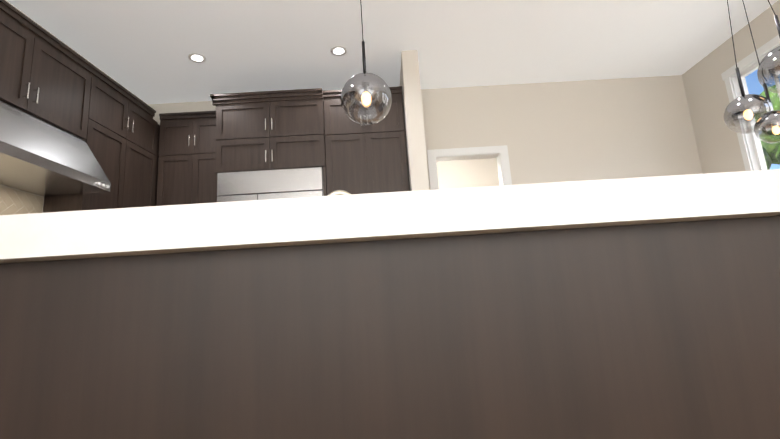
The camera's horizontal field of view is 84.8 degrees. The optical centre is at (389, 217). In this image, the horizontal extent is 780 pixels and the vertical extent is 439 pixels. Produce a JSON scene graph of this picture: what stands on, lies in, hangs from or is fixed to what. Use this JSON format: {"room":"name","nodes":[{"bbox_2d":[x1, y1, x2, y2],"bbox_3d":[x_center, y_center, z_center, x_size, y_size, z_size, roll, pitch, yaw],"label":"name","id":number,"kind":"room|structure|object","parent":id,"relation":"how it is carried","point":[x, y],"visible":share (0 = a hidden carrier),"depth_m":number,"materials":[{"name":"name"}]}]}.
{"room":"kitchen","nodes":[
{"label":"kitchen","id":0,"kind":"room"},
{"bbox_2d":[2,0,147,212],"bbox_3d":[-3.204,-0.545,1.039,0.140,3.320,8.040,-4,-11,3],"label":"wall","id":1,"kind":"structure","parent":0,"point":[76,52],"depth_m":3.95,"materials":[{"name":"beige paint"}]},
{"bbox_2d":[0,185,43,214],"bbox_3d":[-2.990,0.143,3.010,0.004,0.886,1.180,-4,-11,3],"label":"backsplash","id":2,"kind":"structure","parent":1,"relation":"attached to","point":[13,201],"depth_m":3.43,"materials":[{"name":"tile"}]},
{"bbox_2d":[0,0,91,139],"bbox_3d":[-2.892,-1.103,3.237,0.422,0.644,1.312,-3,-11,-1],"label":"upper cabinet","id":3,"kind":"object","parent":1,"relation":"attached to","point":[46,76],"depth_m":3.34,"materials":[{"name":"brown wood"}]},
{"bbox_2d":[0,99,110,196],"bbox_3d":[-2.724,-0.554,3.130,0.612,0.488,1.176,-4,-11,3],"label":"range hood","id":4,"kind":"object","parent":1,"relation":"attached to","point":[40,157],"visible":1,"depth_m":3.19,"materials":[{"name":"silver metal"}]},
{"bbox_2d":[43,72,159,212],"bbox_3d":[-2.801,-0.457,4.229,0.408,1.535,1.012,-3,-11,-1],"label":"upper cabinet","id":5,"kind":"object","parent":1,"relation":"attached to","point":[123,137],"depth_m":4.18,"materials":[{"name":"brown wood"}]},
{"bbox_2d":[156,172,157,200],"bbox_3d":[-2.804,-0.313,4.864,0.408,1.501,0.416,-3,-11,-1],"label":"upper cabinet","id":6,"kind":"object","parent":1,"relation":"attached to","point":[156,172],"depth_m":4.79,"materials":[{"name":"brown wood"}]},
{"bbox_2d":[7,0,777,103],"bbox_3d":[-0.218,-2.118,2.937,8.160,0.120,10.540,-3,-11,-1],"label":"ceiling","id":7,"kind":"structure","parent":0,"point":[142,49],"depth_m":4.31,"materials":[{"name":"white paint"}]},
{"bbox_2d":[188,53,205,62],"bbox_3d":[-1.989,-1.648,4.403,0.175,0.007,0.175,-2,-11,-7],"label":"recessed light","id":8,"kind":"object","parent":7,"relation":"in","point":[195,57],"depth_m":4.40,"materials":[{"name":"white plastic"}]},
{"bbox_2d":[330,46,346,55],"bbox_3d":[-0.532,-1.734,4.439,0.175,0.007,0.175,-2,-11,-7],"label":"recessed light","id":9,"kind":"object","parent":7,"relation":"in","point":[335,51],"depth_m":4.43,"materials":[{"name":"white plastic"}]},
{"bbox_2d":[341,0,391,124],"bbox_3d":[-0.179,-1.317,2.630,0.300,1.570,0.300,-3,-11,-1],"label":"pendant light","id":10,"kind":"object","parent":7,"relation":"hanging from","point":[364,91],"visible":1,"depth_m":2.49,"materials":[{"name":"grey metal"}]},
{"bbox_2d":[724,0,779,142],"bbox_3d":[2.599,-1.346,3.023,0.523,1.710,0.453,-3,-11,-1],"label":"cluster","id":11,"kind":"object","parent":7,"relation":"hanging from","point":[744,107],"visible":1,"depth_m":2.95,"materials":[{"name":"silver metal"}]},
{"bbox_2d":[399,50,428,190],"bbox_3d":[0.307,-0.062,4.612,0.170,3.320,0.860,-3,-11,-1],"label":"wall","id":12,"kind":"structure","parent":0,"point":[414,126],"depth_m":4.37,"materials":[{"name":"beige paint"}]},
{"bbox_2d":[148,75,702,189],"bbox_3d":[0.324,0.034,5.102,7.260,3.320,0.140,-3,-11,-1],"label":"wall","id":13,"kind":"structure","parent":0,"point":[583,130],"depth_m":5.28,"materials":[{"name":"beige paint"}]},
{"bbox_2d":[156,114,217,205],"bbox_3d":[-2.200,-0.359,4.914,0.773,1.535,0.347,-3,-11,-1],"label":"upper cabinet","id":14,"kind":"object","parent":13,"relation":"attached to","point":[185,176],"depth_m":4.79,"materials":[{"name":"brown wood"}]},
{"bbox_2d":[212,94,327,185],"bbox_3d":[-1.265,-0.817,4.821,1.128,0.792,0.720,-3,-11,-1],"label":"upper cabinet","id":15,"kind":"object","parent":13,"relation":"attached to","point":[270,130],"depth_m":4.48,"materials":[{"name":"brown wood"}]},
{"bbox_2d":[324,90,408,195],"bbox_3d":[-0.251,-0.585,4.805,0.844,1.380,0.673,-3,-11,-1],"label":"upper cabinet","id":16,"kind":"object","parent":13,"relation":"attached to","point":[363,159],"depth_m":4.50,"materials":[{"name":"brown wood"}]},
{"bbox_2d":[427,145,511,189],"bbox_3d":[1.018,0.388,5.027,0.980,2.510,0.158,-3,-11,-1],"label":"door frame","id":17,"kind":"structure","parent":13,"relation":"attached to","point":[500,154],"depth_m":5.18,"materials":[{"name":"white wood"}]},
{"bbox_2d":[436,158,499,188],"bbox_3d":[0.877,0.522,7.741,3.600,3.320,0.100,-3,-11,-1],"label":"wall","id":18,"kind":"structure","parent":0,"point":[468,173],"depth_m":7.95,"materials":[{"name":"beige paint"}]},
{"bbox_2d":[682,0,779,173],"bbox_3d":[3.910,-0.935,1.371,0.160,3.320,7.880,-3,-11,-1],"label":"wall","id":19,"kind":"structure","parent":0,"point":[718,145],"depth_m":4.86,"materials":[{"name":"beige paint"}]},
{"bbox_2d":[721,35,779,170],"bbox_3d":[3.829,-0.633,4.089,0.160,2.193,0.970,-3,-11,-1],"label":"window","id":20,"kind":"structure","parent":19,"relation":"in","point":[751,151],"depth_m":4.51,"materials":[{"name":"white wood"}]},
{"bbox_3d":[-0.003,1.240,2.271,8.160,0.100,10.540,-3,-11,-1],"label":"floor","id":21,"kind":"structure","parent":0,"visible":0},
{"bbox_2d":[217,167,323,201],"bbox_3d":[-1.173,0.614,4.497,1.074,2.133,0.783,-3,-11,-1],"label":"fridge","id":22,"kind":"object","parent":21,"relation":"on","point":[269,184],"visible":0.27,"depth_m":4.35,"materials":[{"name":"silver metal"}]},
{"bbox_2d":[0,217,779,438],"bbox_3d":[-0.078,0.653,1.638,1.393,0.809,2.260,-3,-11,-1],"label":"kitchen island","id":23,"kind":"object","parent":21,"relation":"on","point":[637,308],"depth_m":0.58,"materials":[{"name":"brown wood"}]},
{"bbox_2d":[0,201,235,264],"bbox_3d":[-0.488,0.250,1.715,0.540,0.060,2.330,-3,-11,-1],"label":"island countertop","id":24,"kind":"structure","parent":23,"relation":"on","point":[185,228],"depth_m":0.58,"materials":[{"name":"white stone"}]},
{"bbox_2d":[236,169,779,248],"bbox_3d":[0.203,0.208,1.728,0.845,0.060,2.330,-3,-11,-1],"label":"island countertop","id":25,"kind":"structure","parent":23,"relation":"on","point":[522,208],"depth_m":0.58,"materials":[{"name":"white stone"}]},
{"bbox_2d":[328,190,350,195],"bbox_3d":[-0.226,0.050,1.908,0.181,0.373,0.108,-3,-11,-1],"label":"faucet","id":26,"kind":"object","parent":25,"relation":"on","point":[338,192],"visible":0.12,"depth_m":1.96,"materials":[{"name":"silver metal"}]},
{"label":"outside","id":27,"kind":"structure","parent":0,"visible":0},
{"bbox_3d":[11.020,3.616,1.326,13.400,0.100,34.000,-3,-11,-1],"label":"ground","id":28,"kind":"structure","parent":27,"visible":0},
{"bbox_2d":[756,85,779,169],"bbox_3d":[9.662,1.063,9.186,3.453,8.156,3.332,-3,-11,-1],"label":"tree","id":29,"kind":"object","parent":28,"relation":"on","point":[767,156],"depth_m":10.35,"materials":[{"name":"green plant"}]}
]}

